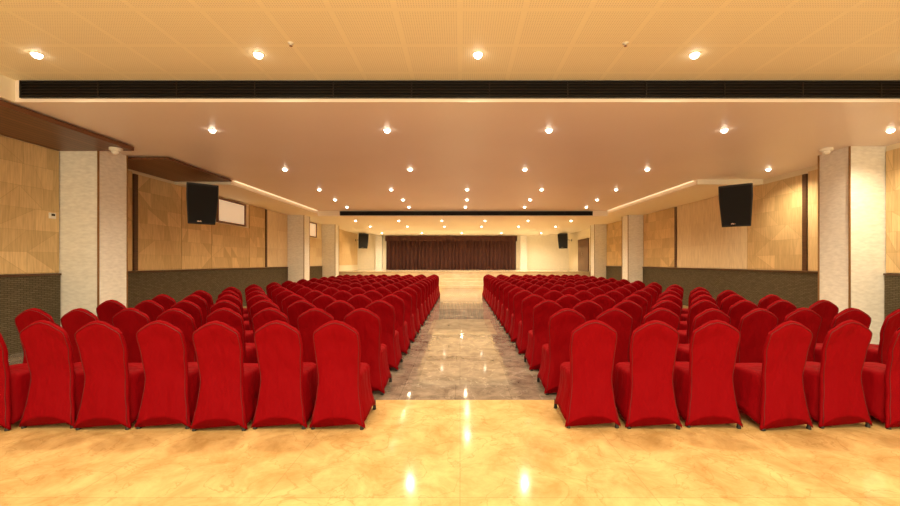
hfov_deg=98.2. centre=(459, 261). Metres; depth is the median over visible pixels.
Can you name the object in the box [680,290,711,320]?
banquet chair
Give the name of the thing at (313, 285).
banquet chair
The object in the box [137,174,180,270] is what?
wall panel
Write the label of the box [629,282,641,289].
banquet chair
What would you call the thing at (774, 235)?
wall panel
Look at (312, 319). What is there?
banquet chair
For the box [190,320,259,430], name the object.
banquet chair
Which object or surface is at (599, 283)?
banquet chair
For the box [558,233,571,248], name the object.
loudspeaker
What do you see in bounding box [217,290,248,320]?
banquet chair
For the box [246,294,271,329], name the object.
banquet chair
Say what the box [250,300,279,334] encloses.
banquet chair
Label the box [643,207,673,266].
wall panel
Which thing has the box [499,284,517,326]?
banquet chair
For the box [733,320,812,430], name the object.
banquet chair
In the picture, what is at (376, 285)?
banquet chair
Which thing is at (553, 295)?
banquet chair
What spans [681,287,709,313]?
banquet chair
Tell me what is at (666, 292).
banquet chair
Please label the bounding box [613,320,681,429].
banquet chair
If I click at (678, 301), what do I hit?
banquet chair
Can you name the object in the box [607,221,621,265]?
wall panel
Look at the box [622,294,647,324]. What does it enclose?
banquet chair
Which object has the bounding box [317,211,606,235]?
ceiling
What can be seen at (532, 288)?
banquet chair
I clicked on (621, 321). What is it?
banquet chair
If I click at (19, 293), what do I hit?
trim
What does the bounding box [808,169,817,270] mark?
wall panel
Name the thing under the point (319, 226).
wall
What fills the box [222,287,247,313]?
banquet chair
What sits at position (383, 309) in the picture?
banquet chair
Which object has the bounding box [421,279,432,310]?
banquet chair
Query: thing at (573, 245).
wall
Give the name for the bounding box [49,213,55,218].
thermostat
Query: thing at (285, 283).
banquet chair
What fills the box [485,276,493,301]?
banquet chair
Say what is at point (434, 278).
banquet chair
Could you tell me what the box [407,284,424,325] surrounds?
banquet chair
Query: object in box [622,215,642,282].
pillar
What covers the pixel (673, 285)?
banquet chair
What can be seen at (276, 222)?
wall panel
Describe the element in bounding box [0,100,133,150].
soffit
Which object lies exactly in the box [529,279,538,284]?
banquet chair
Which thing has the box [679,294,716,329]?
banquet chair
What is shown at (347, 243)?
wall panel
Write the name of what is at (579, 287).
banquet chair
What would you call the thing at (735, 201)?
loudspeaker
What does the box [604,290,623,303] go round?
banquet chair
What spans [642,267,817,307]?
wainscoting
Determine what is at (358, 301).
banquet chair
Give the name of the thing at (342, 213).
ceiling vent
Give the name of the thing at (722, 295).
banquet chair
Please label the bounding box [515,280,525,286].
banquet chair
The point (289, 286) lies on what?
banquet chair
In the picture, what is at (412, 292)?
banquet chair
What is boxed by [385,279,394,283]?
banquet chair
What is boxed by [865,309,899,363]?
banquet chair
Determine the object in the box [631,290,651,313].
banquet chair
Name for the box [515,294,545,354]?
banquet chair
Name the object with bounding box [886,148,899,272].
wall panel
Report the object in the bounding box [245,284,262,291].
banquet chair
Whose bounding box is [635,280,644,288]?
banquet chair
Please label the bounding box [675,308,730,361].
banquet chair
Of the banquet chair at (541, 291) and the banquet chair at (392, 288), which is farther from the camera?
the banquet chair at (392, 288)
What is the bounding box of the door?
[578,238,588,270]
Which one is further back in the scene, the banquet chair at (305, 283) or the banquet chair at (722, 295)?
the banquet chair at (305, 283)
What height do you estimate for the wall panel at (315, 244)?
1.340 m
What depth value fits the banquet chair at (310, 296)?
6.95 m
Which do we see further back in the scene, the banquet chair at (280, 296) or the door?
the door
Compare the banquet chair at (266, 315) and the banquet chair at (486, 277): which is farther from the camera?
the banquet chair at (486, 277)
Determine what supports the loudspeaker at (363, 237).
attached to the wall at (319, 226)
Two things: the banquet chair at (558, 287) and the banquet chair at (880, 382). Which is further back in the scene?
the banquet chair at (558, 287)
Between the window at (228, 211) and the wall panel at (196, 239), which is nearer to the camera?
the wall panel at (196, 239)
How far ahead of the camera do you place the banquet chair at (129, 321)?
4.27 m
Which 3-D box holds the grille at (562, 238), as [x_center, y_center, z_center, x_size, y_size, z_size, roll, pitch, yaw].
[6.590,-1.332,24.998,0.594,0.862,0.162,0,0,28]
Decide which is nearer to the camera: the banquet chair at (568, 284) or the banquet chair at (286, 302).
the banquet chair at (286, 302)
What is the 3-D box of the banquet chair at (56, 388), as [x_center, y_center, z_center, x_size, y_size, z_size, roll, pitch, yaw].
[-3.599,0.974,3.616,0.490,0.953,0.558,0,0,0]
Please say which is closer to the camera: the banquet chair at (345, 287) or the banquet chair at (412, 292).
the banquet chair at (412, 292)
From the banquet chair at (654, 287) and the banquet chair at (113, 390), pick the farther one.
the banquet chair at (654, 287)
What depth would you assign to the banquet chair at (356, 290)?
7.81 m
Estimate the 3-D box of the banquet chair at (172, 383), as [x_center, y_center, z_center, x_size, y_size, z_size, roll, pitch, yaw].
[-2.585,0.974,3.605,0.490,0.953,0.558,0,0,0]
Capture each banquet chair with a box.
[0,333,30,430]
[14,308,54,363]
[19,319,84,428]
[60,308,98,362]
[73,320,144,429]
[96,300,125,324]
[112,307,150,362]
[134,300,164,321]
[134,320,199,428]
[151,294,175,310]
[156,308,196,361]
[170,300,203,328]
[182,294,208,324]
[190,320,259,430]
[191,290,213,313]
[206,307,256,362]
[210,300,253,342]
[216,294,249,329]
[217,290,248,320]
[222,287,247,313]
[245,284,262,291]
[245,287,264,297]
[246,290,267,302]
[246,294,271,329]
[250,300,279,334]
[251,320,317,429]
[252,307,289,362]
[266,282,280,295]
[267,284,281,299]
[271,287,287,304]
[276,290,294,311]
[281,280,291,287]
[281,294,306,314]
[286,282,297,289]
[287,300,316,328]
[290,284,304,293]
[296,287,311,297]
[297,308,333,363]
[301,280,312,286]
[304,290,323,302]
[307,282,320,289]
[309,320,375,429]
[312,294,336,309]
[313,284,327,291]
[320,280,330,285]
[322,287,338,295]
[325,300,354,320]
[328,282,340,287]
[332,290,352,301]
[336,284,351,290]
[339,280,351,284]
[343,308,391,394]
[347,294,371,309]
[348,287,365,295]
[349,282,362,287]
[360,280,370,284]
[360,284,375,291]
[363,290,382,301]
[365,300,402,370]
[370,282,383,288]
[375,287,391,296]
[378,280,389,286]
[380,294,410,354]
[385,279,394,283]
[385,284,398,292]
[392,282,403,289]
[392,290,416,342]
[398,280,408,286]
[401,287,420,333]
[403,279,412,284]
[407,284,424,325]
[413,282,427,320]
[417,280,430,315]
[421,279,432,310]
[424,278,434,307]
[426,277,436,304]
[428,276,437,300]
[430,275,438,298]
[433,274,439,296]
[482,274,489,296]
[483,275,491,299]
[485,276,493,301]
[486,277,496,303]
[488,278,498,307]
[490,279,501,310]
[493,280,505,314]
[496,282,510,320]
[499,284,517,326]
[504,287,523,333]
[509,290,532,342]
[510,279,520,284]
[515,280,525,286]
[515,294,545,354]
[520,282,532,289]
[524,300,562,370]
[526,284,540,292]
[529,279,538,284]
[533,287,550,296]
[535,280,545,285]
[537,308,585,394]
[541,282,553,288]
[543,290,563,301]
[546,279,556,283]
[550,284,564,291]
[554,280,565,285]
[554,319,620,428]
[556,294,580,308]
[561,287,578,294]
[563,282,576,287]
[573,290,594,300]
[573,300,602,320]
[574,280,585,284]
[574,284,588,290]
[585,282,598,288]
[587,287,604,296]
[591,294,615,311]
[594,280,605,285]
[596,308,632,387]
[598,284,613,292]
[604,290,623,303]
[606,282,618,289]
[613,300,642,340]
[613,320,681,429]
[614,280,625,286]
[615,287,630,297]
[620,279,629,283]
[622,284,636,293]
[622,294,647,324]
[628,307,679,361]
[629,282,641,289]
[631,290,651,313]
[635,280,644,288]
[641,287,657,310]
[646,284,660,302]
[648,282,661,293]
[651,300,680,318]
[657,294,682,329]
[658,290,680,298]
[665,287,683,299]
[666,284,683,293]
[673,319,742,428]
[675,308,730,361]
[678,299,718,343]
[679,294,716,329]
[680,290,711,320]
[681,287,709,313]
[716,290,737,309]
[720,294,745,313]
[727,300,758,329]
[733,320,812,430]
[736,308,777,362]
[758,294,782,308]
[766,299,796,323]
[783,307,821,361]
[803,319,871,428]
[808,300,838,342]
[814,308,870,362]
[861,327,899,429]
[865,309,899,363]
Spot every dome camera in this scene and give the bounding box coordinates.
[108,147,122,154]
[819,147,832,154]
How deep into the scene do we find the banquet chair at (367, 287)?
8.74 m
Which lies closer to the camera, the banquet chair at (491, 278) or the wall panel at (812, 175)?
the wall panel at (812, 175)
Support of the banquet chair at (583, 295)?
on the floor
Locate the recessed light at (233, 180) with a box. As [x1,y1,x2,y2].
[233,180,317,210]
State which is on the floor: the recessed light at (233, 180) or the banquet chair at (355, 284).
the banquet chair at (355, 284)
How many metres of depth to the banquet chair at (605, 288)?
8.70 m
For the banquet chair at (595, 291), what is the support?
on the floor
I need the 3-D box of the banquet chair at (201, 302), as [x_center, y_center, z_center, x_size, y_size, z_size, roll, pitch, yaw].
[-4.110,0.974,6.265,0.490,0.953,0.558,0,0,-1]
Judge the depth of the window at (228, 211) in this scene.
12.04 m
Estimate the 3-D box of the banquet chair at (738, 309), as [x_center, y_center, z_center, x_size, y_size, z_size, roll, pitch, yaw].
[3.758,0.974,5.401,0.490,0.953,0.558,0,0,0]
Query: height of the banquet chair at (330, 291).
0.953 m
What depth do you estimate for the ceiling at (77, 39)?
4.01 m
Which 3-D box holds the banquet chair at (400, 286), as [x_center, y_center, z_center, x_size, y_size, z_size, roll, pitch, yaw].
[-1.567,0.974,9.884,0.490,0.953,0.558,0,0,0]
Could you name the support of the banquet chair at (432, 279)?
on the floor
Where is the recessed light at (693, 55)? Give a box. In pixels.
[689,51,700,58]
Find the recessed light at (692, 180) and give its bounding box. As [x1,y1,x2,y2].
[607,180,694,210]
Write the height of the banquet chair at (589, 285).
0.953 m
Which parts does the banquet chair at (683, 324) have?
seat, backrest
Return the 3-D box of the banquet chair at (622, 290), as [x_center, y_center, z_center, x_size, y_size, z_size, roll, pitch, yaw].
[3.241,0.974,8.091,0.490,0.953,0.558,0,0,-1]
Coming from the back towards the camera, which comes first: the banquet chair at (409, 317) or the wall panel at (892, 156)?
the banquet chair at (409, 317)
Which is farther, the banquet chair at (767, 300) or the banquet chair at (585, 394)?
the banquet chair at (767, 300)
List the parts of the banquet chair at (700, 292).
seat, backrest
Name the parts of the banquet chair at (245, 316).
backrest, seat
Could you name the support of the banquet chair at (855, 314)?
on the floor
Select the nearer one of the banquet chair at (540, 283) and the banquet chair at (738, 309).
the banquet chair at (738, 309)
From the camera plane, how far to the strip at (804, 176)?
8.44 m
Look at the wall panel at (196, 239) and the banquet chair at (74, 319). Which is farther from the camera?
the wall panel at (196, 239)
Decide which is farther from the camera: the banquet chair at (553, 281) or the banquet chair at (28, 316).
the banquet chair at (553, 281)
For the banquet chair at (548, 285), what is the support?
on the floor
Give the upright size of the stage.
0.900 m
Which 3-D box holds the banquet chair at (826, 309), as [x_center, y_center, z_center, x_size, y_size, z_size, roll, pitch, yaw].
[4.800,0.974,5.405,0.490,0.953,0.558,0,0,-1]
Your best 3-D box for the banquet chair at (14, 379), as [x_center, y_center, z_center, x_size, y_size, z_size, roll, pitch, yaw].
[-4.109,0.974,3.558,0.490,0.953,0.558,0,0,-1]
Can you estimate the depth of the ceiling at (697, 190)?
12.24 m
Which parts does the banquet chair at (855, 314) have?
seat, backrest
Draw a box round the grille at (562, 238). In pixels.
[558,234,566,247]
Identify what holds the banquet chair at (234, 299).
on the floor
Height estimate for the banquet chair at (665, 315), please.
0.953 m
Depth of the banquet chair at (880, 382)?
3.42 m
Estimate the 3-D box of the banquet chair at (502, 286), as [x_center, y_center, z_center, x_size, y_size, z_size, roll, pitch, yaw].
[1.159,0.974,9.887,0.490,0.953,0.558,0,0,0]
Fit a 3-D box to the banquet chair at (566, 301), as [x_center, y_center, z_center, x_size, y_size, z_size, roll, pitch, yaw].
[1.678,0.974,6.274,0.490,0.953,0.558,0,0,1]
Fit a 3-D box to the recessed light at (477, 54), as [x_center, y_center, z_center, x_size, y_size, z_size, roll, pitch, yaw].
[0.200,-2.307,4.370,0.120,0.045,0.120,0,0,0]
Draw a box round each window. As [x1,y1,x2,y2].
[216,197,245,225]
[310,222,316,237]
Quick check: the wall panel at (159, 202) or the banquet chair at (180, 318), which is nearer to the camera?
the banquet chair at (180, 318)
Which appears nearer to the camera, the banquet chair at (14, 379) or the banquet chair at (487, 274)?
the banquet chair at (14, 379)
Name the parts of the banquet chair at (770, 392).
seat, backrest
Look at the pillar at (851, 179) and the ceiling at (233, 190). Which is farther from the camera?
the ceiling at (233, 190)
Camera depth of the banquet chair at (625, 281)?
11.42 m
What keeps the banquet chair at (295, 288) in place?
on the floor
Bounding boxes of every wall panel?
[0,135,58,273]
[128,171,131,270]
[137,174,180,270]
[181,186,211,268]
[211,223,248,268]
[249,205,264,267]
[266,209,286,266]
[310,238,321,265]
[339,229,356,264]
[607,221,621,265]
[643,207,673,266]
[677,196,746,268]
[747,174,802,270]
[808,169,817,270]
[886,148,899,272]
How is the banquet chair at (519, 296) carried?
on the floor
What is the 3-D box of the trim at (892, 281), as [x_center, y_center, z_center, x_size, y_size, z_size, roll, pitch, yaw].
[7.505,0.825,1.940,0.070,1.250,9.880,0,0,0]
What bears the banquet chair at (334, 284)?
on the floor
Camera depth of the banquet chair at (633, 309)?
5.12 m
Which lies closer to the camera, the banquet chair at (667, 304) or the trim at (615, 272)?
the banquet chair at (667, 304)
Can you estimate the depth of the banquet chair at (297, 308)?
5.13 m
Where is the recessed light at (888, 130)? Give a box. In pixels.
[885,129,895,132]
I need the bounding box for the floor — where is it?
[0,289,899,505]
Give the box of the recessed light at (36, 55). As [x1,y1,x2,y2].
[29,51,44,58]
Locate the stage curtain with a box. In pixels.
[385,236,516,269]
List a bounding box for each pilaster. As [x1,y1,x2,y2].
[375,235,383,269]
[519,235,527,269]
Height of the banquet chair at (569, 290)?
0.953 m
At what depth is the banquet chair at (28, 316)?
4.21 m
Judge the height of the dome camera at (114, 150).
0.112 m
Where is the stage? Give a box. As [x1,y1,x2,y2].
[339,270,588,288]
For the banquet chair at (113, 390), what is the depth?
3.37 m
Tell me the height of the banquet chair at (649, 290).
0.953 m
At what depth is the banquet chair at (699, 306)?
5.19 m
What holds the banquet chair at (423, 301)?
on the floor
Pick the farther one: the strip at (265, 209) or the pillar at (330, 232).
the pillar at (330, 232)
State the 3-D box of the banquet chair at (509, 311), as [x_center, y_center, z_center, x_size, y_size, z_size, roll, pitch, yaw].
[1.159,0.974,8.059,0.490,0.953,0.558,0,0,-1]
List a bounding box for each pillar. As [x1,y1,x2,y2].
[59,151,127,326]
[287,215,309,281]
[322,224,338,277]
[590,224,606,277]
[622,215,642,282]
[818,146,885,343]
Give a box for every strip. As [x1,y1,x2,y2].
[132,174,137,270]
[265,209,266,266]
[674,207,676,266]
[802,174,807,270]
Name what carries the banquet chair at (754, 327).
on the floor
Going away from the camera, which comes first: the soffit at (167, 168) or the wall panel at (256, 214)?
the soffit at (167, 168)
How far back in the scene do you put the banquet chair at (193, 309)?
5.11 m
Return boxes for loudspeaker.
[186,182,218,224]
[355,233,368,248]
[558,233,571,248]
[718,183,752,226]
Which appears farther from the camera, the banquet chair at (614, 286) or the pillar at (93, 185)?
the banquet chair at (614, 286)
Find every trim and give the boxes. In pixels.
[0,273,60,354]
[128,267,287,307]
[310,266,321,278]
[606,266,621,280]
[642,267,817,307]
[883,273,899,317]
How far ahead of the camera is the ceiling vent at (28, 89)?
4.98 m
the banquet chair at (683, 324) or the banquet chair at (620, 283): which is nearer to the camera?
the banquet chair at (683, 324)
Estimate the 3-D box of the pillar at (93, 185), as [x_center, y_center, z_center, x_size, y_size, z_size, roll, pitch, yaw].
[-6.745,-0.299,7.200,0.706,3.498,0.616,0,0,0]
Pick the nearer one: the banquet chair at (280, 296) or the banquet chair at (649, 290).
the banquet chair at (280, 296)
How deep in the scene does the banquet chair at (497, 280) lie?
11.47 m
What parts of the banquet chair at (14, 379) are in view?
backrest, seat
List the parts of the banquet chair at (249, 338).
backrest, seat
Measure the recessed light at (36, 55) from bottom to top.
0.045 m
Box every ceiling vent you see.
[19,80,899,98]
[340,211,592,215]
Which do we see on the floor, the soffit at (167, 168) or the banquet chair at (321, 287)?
the banquet chair at (321, 287)
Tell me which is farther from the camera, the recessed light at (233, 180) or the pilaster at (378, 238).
the pilaster at (378, 238)
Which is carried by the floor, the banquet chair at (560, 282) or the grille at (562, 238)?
the banquet chair at (560, 282)
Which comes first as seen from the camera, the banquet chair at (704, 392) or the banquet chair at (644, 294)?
the banquet chair at (704, 392)
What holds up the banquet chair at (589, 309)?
on the floor
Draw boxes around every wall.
[0,135,356,274]
[357,234,568,269]
[569,143,899,276]
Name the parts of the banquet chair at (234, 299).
backrest, seat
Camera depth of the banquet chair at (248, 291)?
7.80 m
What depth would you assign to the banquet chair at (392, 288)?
8.76 m
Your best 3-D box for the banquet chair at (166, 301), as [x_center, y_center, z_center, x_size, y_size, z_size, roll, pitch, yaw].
[-4.615,0.974,6.308,0.490,0.953,0.558,0,0,0]
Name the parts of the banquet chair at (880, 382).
seat, backrest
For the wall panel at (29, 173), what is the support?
attached to the wall at (319, 226)
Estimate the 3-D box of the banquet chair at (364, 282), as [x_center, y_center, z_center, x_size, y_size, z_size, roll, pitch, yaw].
[-2.584,0.974,10.830,0.490,0.953,0.558,0,0,0]
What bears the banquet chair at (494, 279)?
on the floor
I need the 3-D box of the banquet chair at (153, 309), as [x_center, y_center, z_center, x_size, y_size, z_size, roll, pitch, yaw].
[-4.107,0.974,5.392,0.490,0.953,0.558,0,0,0]
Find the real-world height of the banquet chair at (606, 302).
0.953 m
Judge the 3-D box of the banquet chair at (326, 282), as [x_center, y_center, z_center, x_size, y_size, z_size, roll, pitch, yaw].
[-3.602,0.974,10.763,0.490,0.953,0.558,0,0,1]
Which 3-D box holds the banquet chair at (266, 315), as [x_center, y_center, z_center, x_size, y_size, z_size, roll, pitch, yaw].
[-2.076,0.974,4.524,0.490,0.953,0.558,0,0,1]
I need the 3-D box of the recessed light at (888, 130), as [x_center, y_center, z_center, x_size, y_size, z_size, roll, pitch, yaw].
[6.680,-2.026,6.050,0.120,0.045,0.120,0,0,0]
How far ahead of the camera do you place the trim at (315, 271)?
19.10 m
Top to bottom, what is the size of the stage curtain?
2.335 m
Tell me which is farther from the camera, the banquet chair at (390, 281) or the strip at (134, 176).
the banquet chair at (390, 281)
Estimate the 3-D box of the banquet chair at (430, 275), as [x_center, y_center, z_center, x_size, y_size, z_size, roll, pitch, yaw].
[-1.062,0.974,15.267,0.490,0.953,0.559,0,0,0]
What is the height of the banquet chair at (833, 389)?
0.953 m
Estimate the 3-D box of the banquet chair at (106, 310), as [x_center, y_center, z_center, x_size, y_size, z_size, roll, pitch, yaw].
[-4.618,0.974,5.416,0.490,0.953,0.559,0,0,0]
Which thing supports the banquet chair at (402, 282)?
on the floor
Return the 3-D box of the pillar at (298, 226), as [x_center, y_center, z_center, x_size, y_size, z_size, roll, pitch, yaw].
[-6.745,-0.239,16.300,0.706,3.378,0.616,0,0,0]
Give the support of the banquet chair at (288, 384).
on the floor
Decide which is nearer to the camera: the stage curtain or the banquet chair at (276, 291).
the banquet chair at (276, 291)
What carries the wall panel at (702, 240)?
attached to the wall at (573, 245)
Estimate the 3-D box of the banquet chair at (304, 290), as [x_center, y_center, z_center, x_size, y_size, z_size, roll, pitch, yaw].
[-3.092,0.974,8.069,0.490,0.953,0.558,0,0,1]
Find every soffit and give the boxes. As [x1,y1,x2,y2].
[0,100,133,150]
[128,157,231,181]
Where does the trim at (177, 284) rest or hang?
attached to the wall at (319, 226)
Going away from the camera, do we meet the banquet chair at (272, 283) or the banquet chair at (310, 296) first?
the banquet chair at (310, 296)
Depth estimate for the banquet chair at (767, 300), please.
6.00 m
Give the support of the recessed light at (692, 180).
in the ceiling at (341, 148)
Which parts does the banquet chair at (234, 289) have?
backrest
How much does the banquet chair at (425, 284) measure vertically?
0.953 m
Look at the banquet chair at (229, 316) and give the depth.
4.28 m
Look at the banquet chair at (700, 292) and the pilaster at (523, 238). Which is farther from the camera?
the pilaster at (523, 238)
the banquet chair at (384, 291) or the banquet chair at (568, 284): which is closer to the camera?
the banquet chair at (384, 291)
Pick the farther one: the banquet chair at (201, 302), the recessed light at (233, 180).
the recessed light at (233, 180)
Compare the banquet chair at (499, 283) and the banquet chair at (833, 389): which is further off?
the banquet chair at (499, 283)
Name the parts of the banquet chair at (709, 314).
seat, backrest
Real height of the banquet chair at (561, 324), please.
0.953 m
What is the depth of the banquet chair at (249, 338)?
5.12 m
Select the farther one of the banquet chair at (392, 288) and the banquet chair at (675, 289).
the banquet chair at (392, 288)
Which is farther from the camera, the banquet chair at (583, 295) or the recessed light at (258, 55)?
the banquet chair at (583, 295)
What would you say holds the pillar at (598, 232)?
on the floor
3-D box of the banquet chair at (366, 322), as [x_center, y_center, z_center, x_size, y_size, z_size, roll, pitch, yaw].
[-1.060,0.974,4.476,0.490,0.953,0.558,0,0,1]
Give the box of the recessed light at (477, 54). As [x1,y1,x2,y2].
[473,51,482,58]
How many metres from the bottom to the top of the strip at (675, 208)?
2.100 m
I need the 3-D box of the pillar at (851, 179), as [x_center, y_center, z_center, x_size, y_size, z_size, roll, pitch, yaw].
[7.212,-0.299,7.200,0.652,3.498,0.616,0,0,0]
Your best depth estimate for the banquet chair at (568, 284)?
9.66 m
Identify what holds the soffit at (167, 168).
attached to the ceiling at (341, 148)
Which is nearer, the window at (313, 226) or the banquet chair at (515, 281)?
the banquet chair at (515, 281)
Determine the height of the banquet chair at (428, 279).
0.953 m
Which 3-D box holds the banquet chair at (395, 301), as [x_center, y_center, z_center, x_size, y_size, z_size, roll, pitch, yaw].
[-1.060,0.974,6.285,0.490,0.953,0.558,0,0,0]
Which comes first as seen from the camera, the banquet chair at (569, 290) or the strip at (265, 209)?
the banquet chair at (569, 290)
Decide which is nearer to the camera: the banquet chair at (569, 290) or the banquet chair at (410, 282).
the banquet chair at (569, 290)
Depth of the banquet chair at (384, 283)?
10.54 m
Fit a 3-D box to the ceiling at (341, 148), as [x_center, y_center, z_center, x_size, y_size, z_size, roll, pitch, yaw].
[0.220,-2.250,6.300,14.640,0.400,18.600,0,0,0]
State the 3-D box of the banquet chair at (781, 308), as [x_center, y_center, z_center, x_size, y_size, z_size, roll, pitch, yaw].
[4.278,0.974,5.430,0.490,0.953,0.558,0,0,1]
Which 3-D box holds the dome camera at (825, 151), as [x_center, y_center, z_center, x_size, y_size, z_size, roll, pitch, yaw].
[6.620,-1.994,7.050,0.190,0.112,0.187,0,0,0]
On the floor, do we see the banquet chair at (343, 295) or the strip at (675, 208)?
the banquet chair at (343, 295)
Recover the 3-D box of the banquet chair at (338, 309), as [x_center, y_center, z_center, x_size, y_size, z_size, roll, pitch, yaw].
[-1.569,0.974,5.365,0.490,0.953,0.558,0,0,1]
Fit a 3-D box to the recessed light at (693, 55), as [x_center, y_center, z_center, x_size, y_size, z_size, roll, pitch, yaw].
[2.630,-2.307,4.370,0.120,0.045,0.120,0,0,0]
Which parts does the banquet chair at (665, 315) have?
backrest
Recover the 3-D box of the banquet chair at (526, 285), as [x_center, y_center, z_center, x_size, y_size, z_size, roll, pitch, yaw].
[1.678,0.974,9.896,0.490,0.953,0.558,0,0,1]
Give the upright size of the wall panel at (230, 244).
1.320 m
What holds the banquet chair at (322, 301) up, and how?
on the floor
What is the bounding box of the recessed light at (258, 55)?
[252,51,263,58]
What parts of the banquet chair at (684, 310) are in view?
seat, backrest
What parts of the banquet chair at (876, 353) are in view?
seat, backrest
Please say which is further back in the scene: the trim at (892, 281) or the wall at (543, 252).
the wall at (543, 252)
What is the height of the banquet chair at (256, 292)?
0.953 m
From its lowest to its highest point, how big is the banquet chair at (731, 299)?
0.953 m
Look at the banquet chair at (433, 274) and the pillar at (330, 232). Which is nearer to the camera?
the banquet chair at (433, 274)
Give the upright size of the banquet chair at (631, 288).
0.953 m
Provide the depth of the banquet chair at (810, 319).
4.28 m
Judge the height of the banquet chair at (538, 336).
0.953 m
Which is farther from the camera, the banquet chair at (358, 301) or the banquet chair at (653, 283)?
the banquet chair at (653, 283)
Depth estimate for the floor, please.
2.86 m
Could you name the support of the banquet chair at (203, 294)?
on the floor
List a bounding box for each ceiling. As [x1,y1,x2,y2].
[0,0,899,79]
[0,74,899,210]
[175,180,370,233]
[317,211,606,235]
[552,180,762,233]
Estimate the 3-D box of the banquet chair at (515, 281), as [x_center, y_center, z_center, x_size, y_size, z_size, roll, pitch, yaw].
[1.680,0.974,11.727,0.490,0.953,0.558,0,0,1]
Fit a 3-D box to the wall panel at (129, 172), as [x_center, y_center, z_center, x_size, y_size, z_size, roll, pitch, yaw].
[-7.085,-0.880,7.970,0.030,2.140,0.900,0,0,0]
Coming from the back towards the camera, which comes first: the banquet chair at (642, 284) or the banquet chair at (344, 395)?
the banquet chair at (642, 284)
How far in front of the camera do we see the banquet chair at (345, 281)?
10.52 m
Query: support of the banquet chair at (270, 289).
on the floor
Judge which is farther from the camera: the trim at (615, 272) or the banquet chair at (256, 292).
the trim at (615, 272)

